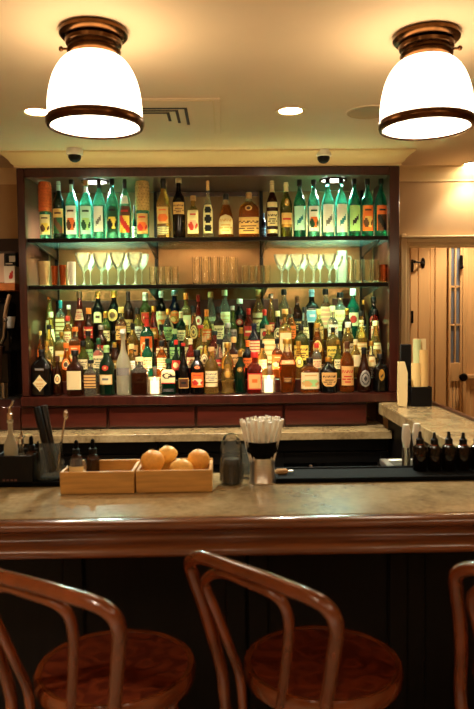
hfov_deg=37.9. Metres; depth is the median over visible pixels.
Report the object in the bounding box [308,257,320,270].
bowl
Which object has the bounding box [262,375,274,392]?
votive candle
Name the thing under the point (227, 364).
liquor bottle
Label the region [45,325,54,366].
liquor bottle
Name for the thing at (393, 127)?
diffuser
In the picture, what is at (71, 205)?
liquor bottle
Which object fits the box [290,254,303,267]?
bowl
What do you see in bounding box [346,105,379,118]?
ceiling speaker
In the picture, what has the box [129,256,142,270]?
bowl
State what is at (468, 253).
trim
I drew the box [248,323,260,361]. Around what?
liquor bottle
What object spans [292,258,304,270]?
bowl
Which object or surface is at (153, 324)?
liquor bottle
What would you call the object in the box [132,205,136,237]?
liquor bottle
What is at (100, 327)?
liquor bottle
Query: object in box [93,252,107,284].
coupe glass
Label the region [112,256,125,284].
coupe glass
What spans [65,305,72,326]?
liquor bottle
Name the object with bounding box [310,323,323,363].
liquor bottle
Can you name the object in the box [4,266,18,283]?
gift box
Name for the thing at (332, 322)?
liquor bottle
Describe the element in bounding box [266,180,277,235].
liquor bottle
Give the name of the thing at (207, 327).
liquor bottle
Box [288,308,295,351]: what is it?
liquor bottle
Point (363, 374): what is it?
liquor bottle
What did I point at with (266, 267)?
glass
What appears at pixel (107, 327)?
liquor bottle
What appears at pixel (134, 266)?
bowl
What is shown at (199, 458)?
orange
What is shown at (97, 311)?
liquor bottle
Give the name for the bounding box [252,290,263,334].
liquor bottle
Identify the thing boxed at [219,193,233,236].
liquor bottle
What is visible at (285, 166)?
trim
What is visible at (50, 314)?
liquor bottle
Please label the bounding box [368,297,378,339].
liquor bottle
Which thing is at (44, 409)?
muddler
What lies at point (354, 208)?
liquor bottle
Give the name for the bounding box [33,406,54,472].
muddler
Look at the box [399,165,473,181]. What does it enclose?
trim
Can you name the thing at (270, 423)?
straw
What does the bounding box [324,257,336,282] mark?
coupe glass
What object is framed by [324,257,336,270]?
bowl
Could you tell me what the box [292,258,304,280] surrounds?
coupe glass
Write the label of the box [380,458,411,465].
bin
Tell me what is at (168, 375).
liquor bottle
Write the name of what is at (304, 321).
liquor bottle
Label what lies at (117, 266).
bowl
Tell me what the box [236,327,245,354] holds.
liquor bottle
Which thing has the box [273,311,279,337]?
liquor bottle
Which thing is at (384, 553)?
bar counter
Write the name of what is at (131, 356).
liquor bottle
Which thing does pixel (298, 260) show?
bowl
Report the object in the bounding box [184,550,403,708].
bar stool
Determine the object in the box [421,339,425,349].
menu card
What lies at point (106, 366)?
liquor bottle
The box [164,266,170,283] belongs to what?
glass
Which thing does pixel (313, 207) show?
liquor bottle
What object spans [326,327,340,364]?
liquor bottle
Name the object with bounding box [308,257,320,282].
coupe glass
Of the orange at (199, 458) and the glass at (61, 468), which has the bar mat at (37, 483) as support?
the glass at (61, 468)
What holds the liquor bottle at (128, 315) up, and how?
on the bar cabinet
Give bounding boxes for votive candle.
[148,377,160,394]
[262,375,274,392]
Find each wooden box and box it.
[60,459,139,493]
[136,458,212,492]
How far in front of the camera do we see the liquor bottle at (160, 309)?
4.18 m
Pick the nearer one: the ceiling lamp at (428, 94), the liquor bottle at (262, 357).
the ceiling lamp at (428, 94)
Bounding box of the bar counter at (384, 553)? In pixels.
[0,472,473,708]
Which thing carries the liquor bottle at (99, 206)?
on the bar cabinet
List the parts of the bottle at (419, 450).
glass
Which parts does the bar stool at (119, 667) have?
seat, leg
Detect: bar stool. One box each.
[0,568,195,708]
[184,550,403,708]
[448,561,473,708]
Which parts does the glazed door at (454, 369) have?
panel, door knob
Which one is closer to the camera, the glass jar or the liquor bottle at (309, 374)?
the glass jar
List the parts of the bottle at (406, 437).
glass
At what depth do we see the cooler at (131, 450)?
3.70 m
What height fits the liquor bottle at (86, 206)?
0.329 m
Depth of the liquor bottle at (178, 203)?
3.86 m
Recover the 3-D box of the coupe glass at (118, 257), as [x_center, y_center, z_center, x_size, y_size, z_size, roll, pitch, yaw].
[-0.648,-0.487,3.989,0.089,0.180,0.089,-1,3,-1]
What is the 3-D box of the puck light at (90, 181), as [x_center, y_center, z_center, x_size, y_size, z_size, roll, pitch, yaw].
[-0.810,-0.985,3.940,0.160,0.012,0.160,-1,3,-1]
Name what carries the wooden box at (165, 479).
on the bar counter at (384, 553)
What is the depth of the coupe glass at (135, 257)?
3.98 m
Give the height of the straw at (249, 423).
0.168 m
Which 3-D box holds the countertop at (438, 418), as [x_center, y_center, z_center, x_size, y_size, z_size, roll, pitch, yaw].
[0.939,0.824,3.191,0.287,1.082,2.067,-1,3,-1]
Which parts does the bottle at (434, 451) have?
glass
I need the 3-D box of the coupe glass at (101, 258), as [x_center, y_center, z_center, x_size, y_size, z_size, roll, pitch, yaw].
[-0.746,-0.486,3.987,0.089,0.180,0.089,-1,3,-1]
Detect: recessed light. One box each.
[21,107,46,116]
[275,106,305,115]
[461,162,473,165]
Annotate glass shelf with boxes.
[29,235,386,249]
[29,282,386,291]
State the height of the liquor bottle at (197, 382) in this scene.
0.245 m
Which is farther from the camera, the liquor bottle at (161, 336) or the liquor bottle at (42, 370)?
the liquor bottle at (161, 336)
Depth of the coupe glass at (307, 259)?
3.88 m
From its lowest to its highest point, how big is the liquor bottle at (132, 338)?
0.252 m
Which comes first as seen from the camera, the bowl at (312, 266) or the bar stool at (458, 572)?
the bar stool at (458, 572)
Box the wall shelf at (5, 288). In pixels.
[0,283,19,298]
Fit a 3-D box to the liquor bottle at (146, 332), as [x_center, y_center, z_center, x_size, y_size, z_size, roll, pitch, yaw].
[-0.525,-0.077,4.024,0.081,0.291,0.082,0,3,5]
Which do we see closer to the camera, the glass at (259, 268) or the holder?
the holder
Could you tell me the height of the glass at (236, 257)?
0.151 m
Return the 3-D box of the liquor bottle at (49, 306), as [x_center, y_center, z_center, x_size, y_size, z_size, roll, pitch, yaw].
[-1.140,-0.223,4.194,0.056,0.311,0.057,-1,3,-7]
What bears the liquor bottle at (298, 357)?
on the bar cabinet
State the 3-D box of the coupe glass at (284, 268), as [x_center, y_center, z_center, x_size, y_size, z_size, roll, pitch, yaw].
[0.269,-0.495,4.120,0.084,0.162,0.084,-1,3,-1]
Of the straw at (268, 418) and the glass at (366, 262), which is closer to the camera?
the straw at (268, 418)
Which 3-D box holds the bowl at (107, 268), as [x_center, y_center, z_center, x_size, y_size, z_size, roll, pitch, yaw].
[-0.747,-0.533,3.985,0.089,0.086,0.089,-1,3,-1]
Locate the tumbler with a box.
[37,261,49,284]
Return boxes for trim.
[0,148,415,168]
[0,168,16,184]
[0,239,17,253]
[23,166,309,168]
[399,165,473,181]
[400,234,473,343]
[462,248,473,416]
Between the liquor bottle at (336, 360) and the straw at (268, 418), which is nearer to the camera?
the straw at (268, 418)
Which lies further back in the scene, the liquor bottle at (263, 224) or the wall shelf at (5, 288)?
the wall shelf at (5, 288)
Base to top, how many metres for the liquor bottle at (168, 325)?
0.262 m
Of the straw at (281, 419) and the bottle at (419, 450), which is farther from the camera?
the bottle at (419, 450)
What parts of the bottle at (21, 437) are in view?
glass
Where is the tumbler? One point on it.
(43, 266)
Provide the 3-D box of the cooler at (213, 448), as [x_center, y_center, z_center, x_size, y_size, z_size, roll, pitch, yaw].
[-0.109,0.848,3.942,0.617,0.795,0.498,-1,3,-1]
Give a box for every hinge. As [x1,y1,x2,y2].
[411,259,413,271]
[411,311,413,322]
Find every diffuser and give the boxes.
[51,115,138,136]
[383,117,470,138]
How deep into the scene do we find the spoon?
1.99 m
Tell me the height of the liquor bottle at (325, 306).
0.314 m
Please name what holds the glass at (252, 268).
on the bar cabinet
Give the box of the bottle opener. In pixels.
[275,468,293,474]
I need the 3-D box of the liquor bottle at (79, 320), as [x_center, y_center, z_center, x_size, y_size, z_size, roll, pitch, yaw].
[-0.956,-0.227,4.197,0.076,0.314,0.076,-1,3,-3]
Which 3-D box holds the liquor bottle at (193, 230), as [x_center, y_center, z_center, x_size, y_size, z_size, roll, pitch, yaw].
[-0.246,-0.774,3.891,0.066,0.238,0.066,-1,3,1]
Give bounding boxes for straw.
[240,419,249,460]
[243,422,251,461]
[248,422,254,459]
[251,419,255,442]
[254,420,258,442]
[259,421,261,442]
[262,420,264,442]
[265,417,269,442]
[266,420,269,442]
[267,422,271,442]
[270,419,274,442]
[271,419,277,459]
[273,420,281,461]
[274,419,283,461]
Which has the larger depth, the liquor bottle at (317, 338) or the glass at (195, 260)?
the liquor bottle at (317, 338)
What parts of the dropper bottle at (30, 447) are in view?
rubber bulb, glass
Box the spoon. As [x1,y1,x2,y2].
[56,410,67,469]
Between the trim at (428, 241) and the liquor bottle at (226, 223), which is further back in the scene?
the trim at (428, 241)
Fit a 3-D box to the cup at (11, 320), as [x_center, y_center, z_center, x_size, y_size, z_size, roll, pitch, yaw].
[-1.675,-0.238,5.105,0.072,0.085,0.072,-1,3,-1]
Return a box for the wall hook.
[413,258,424,267]
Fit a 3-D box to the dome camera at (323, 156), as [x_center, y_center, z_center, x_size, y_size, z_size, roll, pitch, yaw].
[0.467,-1.066,3.724,0.088,0.068,0.088,-1,3,-1]
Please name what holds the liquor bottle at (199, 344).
on the bar cabinet
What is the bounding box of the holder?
[400,344,431,406]
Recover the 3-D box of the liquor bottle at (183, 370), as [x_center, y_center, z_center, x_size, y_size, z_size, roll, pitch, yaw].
[-0.298,0.078,3.848,0.063,0.285,0.064,-1,3,-2]
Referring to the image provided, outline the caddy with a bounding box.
[0,448,43,482]
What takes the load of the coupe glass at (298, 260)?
on the bar cabinet
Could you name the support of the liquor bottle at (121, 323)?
on the bar cabinet
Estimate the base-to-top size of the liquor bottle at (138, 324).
0.270 m
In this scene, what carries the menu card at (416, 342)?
in the holder
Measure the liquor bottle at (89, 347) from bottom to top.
0.210 m
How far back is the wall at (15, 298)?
5.40 m
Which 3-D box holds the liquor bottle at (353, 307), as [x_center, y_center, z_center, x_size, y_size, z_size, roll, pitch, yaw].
[0.711,-0.246,4.226,0.076,0.314,0.077,0,3,4]
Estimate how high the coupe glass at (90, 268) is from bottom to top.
0.180 m
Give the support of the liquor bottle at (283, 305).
on the bar cabinet
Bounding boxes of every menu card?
[411,363,420,386]
[413,339,420,362]
[419,350,427,386]
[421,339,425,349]
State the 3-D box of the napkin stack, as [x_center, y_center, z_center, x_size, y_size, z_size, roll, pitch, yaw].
[0.863,0.155,3.602,0.049,0.236,0.025,-1,3,-1]
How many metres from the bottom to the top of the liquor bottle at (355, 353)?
0.219 m
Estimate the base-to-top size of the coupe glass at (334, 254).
0.162 m
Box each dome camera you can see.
[66,147,82,162]
[316,149,331,163]
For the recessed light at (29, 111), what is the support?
in the ceiling
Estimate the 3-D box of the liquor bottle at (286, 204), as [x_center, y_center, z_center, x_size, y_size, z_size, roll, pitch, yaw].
[0.278,-0.816,3.898,0.069,0.310,0.070,-1,3,-6]
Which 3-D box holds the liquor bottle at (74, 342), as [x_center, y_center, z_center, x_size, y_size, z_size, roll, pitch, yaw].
[-0.941,-0.043,4.018,0.070,0.234,0.071,-1,3,-1]
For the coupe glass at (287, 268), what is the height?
0.162 m
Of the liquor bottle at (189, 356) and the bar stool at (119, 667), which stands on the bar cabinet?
the liquor bottle at (189, 356)
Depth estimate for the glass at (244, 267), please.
3.85 m
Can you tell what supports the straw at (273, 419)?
in the cup at (262, 469)
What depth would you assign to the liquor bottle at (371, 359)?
3.94 m
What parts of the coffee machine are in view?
machine handle, steam lever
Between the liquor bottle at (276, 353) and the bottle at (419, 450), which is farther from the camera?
the liquor bottle at (276, 353)
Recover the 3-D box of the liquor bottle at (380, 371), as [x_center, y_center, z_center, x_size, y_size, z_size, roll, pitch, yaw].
[0.804,0.102,3.869,0.075,0.211,0.076,-1,3,-1]
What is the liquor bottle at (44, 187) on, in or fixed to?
on the bar cabinet
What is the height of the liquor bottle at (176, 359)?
0.227 m
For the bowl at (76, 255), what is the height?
0.086 m
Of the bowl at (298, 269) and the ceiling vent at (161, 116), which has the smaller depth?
the ceiling vent at (161, 116)
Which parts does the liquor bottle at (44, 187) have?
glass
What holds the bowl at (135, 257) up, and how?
on the coupe glass at (135, 257)
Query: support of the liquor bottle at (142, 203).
on the bar cabinet
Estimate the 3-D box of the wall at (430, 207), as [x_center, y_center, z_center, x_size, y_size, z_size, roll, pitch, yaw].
[-0.225,0.095,4.365,5.700,2.440,0.315,-1,3,-1]
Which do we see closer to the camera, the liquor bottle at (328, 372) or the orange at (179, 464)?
the orange at (179, 464)
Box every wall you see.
[0,181,473,427]
[0,258,21,393]
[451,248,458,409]
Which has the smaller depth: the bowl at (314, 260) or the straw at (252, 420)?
the straw at (252, 420)
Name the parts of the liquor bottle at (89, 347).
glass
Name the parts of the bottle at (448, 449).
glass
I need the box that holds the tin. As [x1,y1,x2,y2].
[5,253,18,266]
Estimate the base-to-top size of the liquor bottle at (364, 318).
0.245 m
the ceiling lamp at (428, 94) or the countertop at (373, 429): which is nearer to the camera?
the ceiling lamp at (428, 94)
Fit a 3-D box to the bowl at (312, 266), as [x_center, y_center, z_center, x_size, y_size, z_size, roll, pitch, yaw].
[0.429,-0.526,3.891,0.084,0.078,0.084,-1,3,-1]
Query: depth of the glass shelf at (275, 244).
4.11 m
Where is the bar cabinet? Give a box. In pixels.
[16,166,399,429]
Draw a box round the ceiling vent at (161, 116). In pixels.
[138,98,220,134]
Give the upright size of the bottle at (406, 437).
0.261 m
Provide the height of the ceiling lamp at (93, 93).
0.299 m
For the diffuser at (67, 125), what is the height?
0.005 m
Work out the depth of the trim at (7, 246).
4.13 m
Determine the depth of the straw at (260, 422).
1.94 m
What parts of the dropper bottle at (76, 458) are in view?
rubber bulb, glass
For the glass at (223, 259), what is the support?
on the bar cabinet
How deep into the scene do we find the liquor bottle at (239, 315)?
4.18 m
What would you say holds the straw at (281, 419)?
in the cup at (262, 469)
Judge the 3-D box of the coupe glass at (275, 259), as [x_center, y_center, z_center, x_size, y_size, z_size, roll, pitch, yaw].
[0.249,-0.482,3.890,0.084,0.162,0.084,-1,3,-1]
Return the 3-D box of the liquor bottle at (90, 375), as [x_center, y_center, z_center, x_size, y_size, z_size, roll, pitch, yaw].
[-0.813,0.128,3.841,0.070,0.196,0.070,-1,3,1]
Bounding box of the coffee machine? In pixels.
[0,294,22,398]
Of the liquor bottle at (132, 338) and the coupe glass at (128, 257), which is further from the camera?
the liquor bottle at (132, 338)
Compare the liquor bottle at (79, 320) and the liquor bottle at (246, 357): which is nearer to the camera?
the liquor bottle at (246, 357)
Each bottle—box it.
[4,401,17,455]
[18,431,24,455]
[25,436,37,477]
[31,349,53,395]
[37,331,43,358]
[38,181,51,237]
[44,341,52,364]
[45,296,53,338]
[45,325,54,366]
[46,312,56,343]
[52,181,65,237]
[53,356,62,395]
[55,300,65,340]
[55,332,68,367]
[61,343,70,380]
[63,316,72,342]
[65,179,78,237]
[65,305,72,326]
[67,350,83,395]
[69,327,80,361]
[70,440,82,466]
[74,291,84,340]
[78,341,88,371]
[80,180,92,237]
[83,308,94,350]
[84,360,97,395]
[85,331,93,359]
[86,439,99,470]
[92,291,103,341]
[93,179,105,237]
[93,338,103,380]
[95,325,106,350]
[99,345,114,394]
[101,311,111,346]
[106,178,118,237]
[107,291,118,342]
[109,331,119,354]
[110,342,118,380]
[115,307,127,351]
[116,329,130,394]
[119,179,131,237]
[123,291,133,336]
[127,323,138,362]
[128,344,136,370]
[131,357,147,394]
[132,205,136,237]
[134,308,142,352]
[135,180,149,237]
[140,292,151,327]
[140,316,153,365]
[142,338,152,379]
[150,306,158,352]
[155,291,165,329]
[155,324,167,364]
[156,178,170,236]
[156,341,166,379]
[161,359,175,394]
[164,309,173,352]
[169,290,180,328]
[169,329,180,358]
[171,340,180,379]
[172,178,185,236]
[176,311,185,352]
[178,343,189,393]
[181,293,191,329]
[182,320,192,358]
[185,338,194,379]
[187,195,199,236]
[189,306,197,349]
[190,350,204,393]
[195,295,202,326]
[195,325,202,357]
[200,336,208,379]
[202,309,211,352]
[203,181,213,236]
[205,347,218,393]
[207,292,215,336]
[209,331,217,356]
[213,307,223,352]
[215,339,222,378]
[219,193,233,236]
[220,290,230,334]
[221,343,233,393]
[222,323,232,355]
[230,306,237,346]
[230,337,237,378]
[234,299,245,338]
[235,350,245,393]
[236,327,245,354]
[239,192,258,236]
[242,340,251,378]
[243,308,252,344]
[247,352,261,393]
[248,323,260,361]
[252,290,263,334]
[258,343,267,378]
[259,309,269,342]
[261,213,265,236]
[262,325,274,364]
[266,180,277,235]
[267,294,274,335]
[272,338,281,378]
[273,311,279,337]
[278,289,288,324]
[278,339,296,392]
[279,309,291,352]
[280,182,291,235]
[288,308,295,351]
[293,179,305,235]
[293,296,301,334]
[294,325,307,364]
[295,341,303,377]
[300,358,318,392]
[301,307,309,350]
[305,289,318,340]
[307,179,319,235]
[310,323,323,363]
[311,343,321,377]
[313,309,323,345]
[319,289,330,339]
[320,357,336,392]
[321,178,333,235]
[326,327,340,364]
[327,306,337,337]
[333,340,341,377]
[334,292,345,339]
[335,178,346,235]
[340,341,353,391]
[342,308,351,337]
[342,322,353,355]
[347,289,358,338]
[348,178,360,235]
[351,339,360,377]
[356,311,365,334]
[356,320,367,357]
[357,347,370,391]
[361,178,373,235]
[362,300,365,330]
[367,341,376,377]
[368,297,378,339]
[369,309,379,347]
[369,321,381,362]
[373,354,387,391]
[375,178,386,235]
[402,424,410,465]
[412,423,420,464]
[413,431,426,470]
[427,432,441,470]
[441,431,455,470]
[456,432,469,470]
[470,440,473,469]
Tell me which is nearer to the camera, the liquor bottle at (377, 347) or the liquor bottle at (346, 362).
the liquor bottle at (346, 362)
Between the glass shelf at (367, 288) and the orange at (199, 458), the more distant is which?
the glass shelf at (367, 288)
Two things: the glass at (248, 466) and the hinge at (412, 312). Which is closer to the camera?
the glass at (248, 466)
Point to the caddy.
(12, 468)
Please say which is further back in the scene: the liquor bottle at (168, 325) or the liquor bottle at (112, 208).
the liquor bottle at (168, 325)
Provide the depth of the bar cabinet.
3.90 m
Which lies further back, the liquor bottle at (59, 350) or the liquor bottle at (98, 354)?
the liquor bottle at (59, 350)
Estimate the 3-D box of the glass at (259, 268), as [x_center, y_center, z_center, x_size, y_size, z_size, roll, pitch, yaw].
[0.127,-0.449,3.870,0.038,0.100,0.037,-1,3,-1]
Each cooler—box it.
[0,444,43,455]
[43,442,159,470]
[159,441,249,472]
[275,439,388,466]
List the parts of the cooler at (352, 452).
door glass, door frame, vent panel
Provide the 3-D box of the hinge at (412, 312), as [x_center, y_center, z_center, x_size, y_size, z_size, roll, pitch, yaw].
[1.267,-0.271,4.993,0.018,0.090,0.014,-1,3,-1]
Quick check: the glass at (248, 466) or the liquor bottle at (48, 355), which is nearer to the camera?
the glass at (248, 466)
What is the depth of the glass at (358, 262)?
3.87 m
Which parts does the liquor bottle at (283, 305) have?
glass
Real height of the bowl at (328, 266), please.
0.078 m
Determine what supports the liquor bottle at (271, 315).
on the bar cabinet
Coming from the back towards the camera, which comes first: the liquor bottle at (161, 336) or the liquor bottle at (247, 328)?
the liquor bottle at (247, 328)
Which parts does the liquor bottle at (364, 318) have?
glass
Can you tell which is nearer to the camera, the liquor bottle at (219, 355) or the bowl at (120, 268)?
the liquor bottle at (219, 355)
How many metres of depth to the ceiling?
2.43 m
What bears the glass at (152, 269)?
on the bar cabinet
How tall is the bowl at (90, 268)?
0.086 m
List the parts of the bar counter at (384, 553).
panel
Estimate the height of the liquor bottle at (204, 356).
0.248 m
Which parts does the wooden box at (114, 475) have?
panel, panel, panel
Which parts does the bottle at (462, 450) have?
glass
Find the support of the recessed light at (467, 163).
in the ceiling
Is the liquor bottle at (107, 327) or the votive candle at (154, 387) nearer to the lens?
the votive candle at (154, 387)
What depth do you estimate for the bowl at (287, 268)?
3.99 m
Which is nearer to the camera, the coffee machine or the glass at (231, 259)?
the glass at (231, 259)
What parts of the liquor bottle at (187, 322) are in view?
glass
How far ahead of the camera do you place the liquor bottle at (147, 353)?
3.91 m
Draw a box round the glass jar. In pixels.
[68,458,87,471]
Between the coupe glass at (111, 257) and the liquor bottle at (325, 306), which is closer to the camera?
the coupe glass at (111, 257)
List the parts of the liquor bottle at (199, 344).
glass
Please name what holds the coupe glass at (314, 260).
on the bar cabinet
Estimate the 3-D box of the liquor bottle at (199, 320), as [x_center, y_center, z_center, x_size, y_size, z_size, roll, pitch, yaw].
[-0.235,-0.221,4.211,0.062,0.286,0.062,-1,3,0]
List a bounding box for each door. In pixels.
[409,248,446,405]
[447,248,467,411]
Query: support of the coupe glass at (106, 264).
on the bar cabinet
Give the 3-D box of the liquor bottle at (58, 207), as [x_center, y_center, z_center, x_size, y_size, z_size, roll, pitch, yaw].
[-1.000,-0.808,3.875,0.071,0.325,0.072,-1,3,1]
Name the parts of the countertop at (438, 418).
panel, rail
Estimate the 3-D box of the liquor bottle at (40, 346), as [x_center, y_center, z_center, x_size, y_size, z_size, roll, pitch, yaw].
[-1.143,-0.031,4.016,0.042,0.213,0.043,-1,3,-4]
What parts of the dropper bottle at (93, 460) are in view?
rubber bulb, glass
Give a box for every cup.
[7,317,14,327]
[51,266,57,284]
[59,265,65,284]
[246,441,277,484]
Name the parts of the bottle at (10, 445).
pour spout, glass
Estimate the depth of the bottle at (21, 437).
2.02 m
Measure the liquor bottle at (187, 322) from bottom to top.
0.268 m
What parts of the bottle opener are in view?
tan handle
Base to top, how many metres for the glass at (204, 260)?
0.151 m
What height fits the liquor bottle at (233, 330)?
0.276 m
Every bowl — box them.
[63,410,67,419]
[75,252,90,267]
[82,254,97,269]
[93,252,107,267]
[96,256,108,270]
[100,254,114,269]
[110,252,124,267]
[112,256,125,270]
[117,254,131,269]
[127,252,141,267]
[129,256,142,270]
[134,254,148,268]
[274,254,287,267]
[281,256,294,269]
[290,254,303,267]
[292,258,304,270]
[297,256,310,268]
[306,254,319,267]
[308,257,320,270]
[313,255,326,268]
[322,253,335,267]
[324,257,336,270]
[329,255,342,268]
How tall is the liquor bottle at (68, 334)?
0.227 m
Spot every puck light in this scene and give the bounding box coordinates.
[81,178,108,184]
[319,177,346,183]
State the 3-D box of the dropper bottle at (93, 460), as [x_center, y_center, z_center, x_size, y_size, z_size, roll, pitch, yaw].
[-0.406,0.301,1.945,0.036,0.126,0.036,-1,3,-1]
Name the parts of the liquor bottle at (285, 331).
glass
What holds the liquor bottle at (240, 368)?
on the bar cabinet
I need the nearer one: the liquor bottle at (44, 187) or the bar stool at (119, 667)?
the bar stool at (119, 667)
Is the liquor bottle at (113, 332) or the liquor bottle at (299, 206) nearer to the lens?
the liquor bottle at (299, 206)
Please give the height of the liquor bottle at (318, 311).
0.253 m
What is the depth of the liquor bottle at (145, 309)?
4.17 m
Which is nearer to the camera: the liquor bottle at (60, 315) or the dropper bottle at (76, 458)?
the dropper bottle at (76, 458)
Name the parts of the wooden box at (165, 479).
panel, panel, panel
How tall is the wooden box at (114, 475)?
0.064 m
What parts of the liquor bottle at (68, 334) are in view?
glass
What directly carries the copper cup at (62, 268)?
on the bar cabinet
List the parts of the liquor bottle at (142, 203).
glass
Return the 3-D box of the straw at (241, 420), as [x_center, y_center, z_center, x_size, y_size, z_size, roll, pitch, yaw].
[0.031,0.269,1.965,0.045,0.174,0.009,-1,3,-9]
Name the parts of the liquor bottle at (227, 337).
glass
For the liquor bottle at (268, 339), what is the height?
0.234 m
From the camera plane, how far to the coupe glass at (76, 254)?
3.86 m
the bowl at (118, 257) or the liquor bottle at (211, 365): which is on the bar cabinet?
the liquor bottle at (211, 365)
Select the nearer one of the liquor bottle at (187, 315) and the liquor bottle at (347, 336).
the liquor bottle at (347, 336)
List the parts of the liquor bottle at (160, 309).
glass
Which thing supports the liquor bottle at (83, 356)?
on the bar cabinet
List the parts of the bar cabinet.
post, panel, drawer, drawer, rail, sill, panel, drawer, drawer, panel, post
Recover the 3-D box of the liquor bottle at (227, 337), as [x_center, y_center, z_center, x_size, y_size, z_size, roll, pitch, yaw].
[-0.051,-0.060,4.034,0.067,0.248,0.068,-1,3,0]
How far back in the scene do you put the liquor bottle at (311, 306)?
4.18 m
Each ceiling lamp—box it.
[45,17,143,139]
[378,21,473,140]
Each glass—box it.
[36,441,64,480]
[75,252,90,284]
[78,256,91,271]
[82,254,97,284]
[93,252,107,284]
[96,256,108,284]
[100,254,114,284]
[110,252,124,284]
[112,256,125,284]
[117,254,131,284]
[127,252,141,283]
[129,256,142,282]
[134,254,148,280]
[149,266,155,283]
[157,266,163,283]
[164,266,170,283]
[172,266,178,283]
[192,257,199,283]
[201,257,208,283]
[210,256,217,283]
[219,256,226,283]
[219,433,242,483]
[228,256,235,283]
[236,257,237,282]
[241,447,249,478]
[242,265,247,282]
[249,265,255,282]
[256,265,262,282]
[264,265,269,282]
[274,254,287,282]
[276,258,288,275]
[281,256,294,282]
[290,254,303,282]
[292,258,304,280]
[297,256,310,282]
[306,254,319,282]
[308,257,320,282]
[313,255,326,282]
[322,253,335,282]
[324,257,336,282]
[329,255,342,281]
[346,259,353,281]
[355,259,361,281]
[363,259,370,281]
[372,259,378,281]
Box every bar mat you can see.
[0,470,59,486]
[275,465,473,482]
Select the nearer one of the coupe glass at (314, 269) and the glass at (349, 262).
the glass at (349, 262)
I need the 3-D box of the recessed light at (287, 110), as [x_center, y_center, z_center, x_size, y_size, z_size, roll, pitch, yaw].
[0.232,-1.056,2.991,0.136,0.007,0.136,-1,3,-1]
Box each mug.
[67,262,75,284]
[379,264,386,281]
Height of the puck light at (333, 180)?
0.012 m
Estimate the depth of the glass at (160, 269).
3.84 m
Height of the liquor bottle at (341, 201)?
0.327 m
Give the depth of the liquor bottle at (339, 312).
4.19 m
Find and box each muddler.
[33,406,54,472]
[40,405,58,469]
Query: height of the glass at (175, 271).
0.100 m
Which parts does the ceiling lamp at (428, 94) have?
lamp shade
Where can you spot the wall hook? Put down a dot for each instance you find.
(422, 262)
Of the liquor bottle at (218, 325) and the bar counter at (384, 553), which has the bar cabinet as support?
the liquor bottle at (218, 325)
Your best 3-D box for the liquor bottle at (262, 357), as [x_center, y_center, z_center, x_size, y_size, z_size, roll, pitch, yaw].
[0.147,0.037,3.948,0.058,0.202,0.058,-1,3,-1]
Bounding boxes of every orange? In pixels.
[141,449,164,469]
[188,448,209,469]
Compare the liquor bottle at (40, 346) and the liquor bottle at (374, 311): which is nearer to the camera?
the liquor bottle at (40, 346)
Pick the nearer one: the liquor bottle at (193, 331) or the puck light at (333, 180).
the puck light at (333, 180)
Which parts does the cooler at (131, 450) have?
door frame, vent panel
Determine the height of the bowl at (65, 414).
0.030 m
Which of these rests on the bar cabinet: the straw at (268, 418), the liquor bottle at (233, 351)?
the liquor bottle at (233, 351)
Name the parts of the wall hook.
hook plate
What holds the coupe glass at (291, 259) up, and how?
on the bar cabinet
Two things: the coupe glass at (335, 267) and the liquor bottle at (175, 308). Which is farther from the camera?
the liquor bottle at (175, 308)
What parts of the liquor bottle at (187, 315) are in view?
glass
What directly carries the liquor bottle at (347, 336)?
on the bar cabinet
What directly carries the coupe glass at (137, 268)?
on the bar cabinet
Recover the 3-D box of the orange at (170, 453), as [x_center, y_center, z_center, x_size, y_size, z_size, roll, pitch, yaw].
[-0.200,0.284,1.979,0.052,0.051,0.052,0,3,20]
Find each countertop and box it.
[0,399,391,443]
[379,401,473,458]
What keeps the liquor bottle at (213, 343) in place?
on the bar cabinet
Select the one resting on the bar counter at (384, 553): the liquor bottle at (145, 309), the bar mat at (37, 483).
the bar mat at (37, 483)
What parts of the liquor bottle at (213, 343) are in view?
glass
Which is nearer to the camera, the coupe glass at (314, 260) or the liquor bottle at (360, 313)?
the coupe glass at (314, 260)
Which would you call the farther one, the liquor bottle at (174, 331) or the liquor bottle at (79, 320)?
the liquor bottle at (79, 320)
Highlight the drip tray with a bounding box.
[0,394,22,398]
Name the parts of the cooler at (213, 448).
vent panel, door frame, door glass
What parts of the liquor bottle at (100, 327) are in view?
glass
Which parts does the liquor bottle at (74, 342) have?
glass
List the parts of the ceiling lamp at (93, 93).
lamp shade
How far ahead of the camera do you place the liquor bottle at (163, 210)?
3.86 m
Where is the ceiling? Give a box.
[0,0,473,167]
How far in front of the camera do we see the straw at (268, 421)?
1.94 m
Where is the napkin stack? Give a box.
[397,361,407,406]
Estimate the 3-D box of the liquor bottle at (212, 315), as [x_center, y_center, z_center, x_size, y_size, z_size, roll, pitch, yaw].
[-0.159,-0.230,4.211,0.076,0.303,0.077,0,3,4]
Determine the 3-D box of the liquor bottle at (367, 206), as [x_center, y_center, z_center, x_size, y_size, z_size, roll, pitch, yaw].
[0.738,-0.829,3.906,0.070,0.326,0.071,-1,3,0]
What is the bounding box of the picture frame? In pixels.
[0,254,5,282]

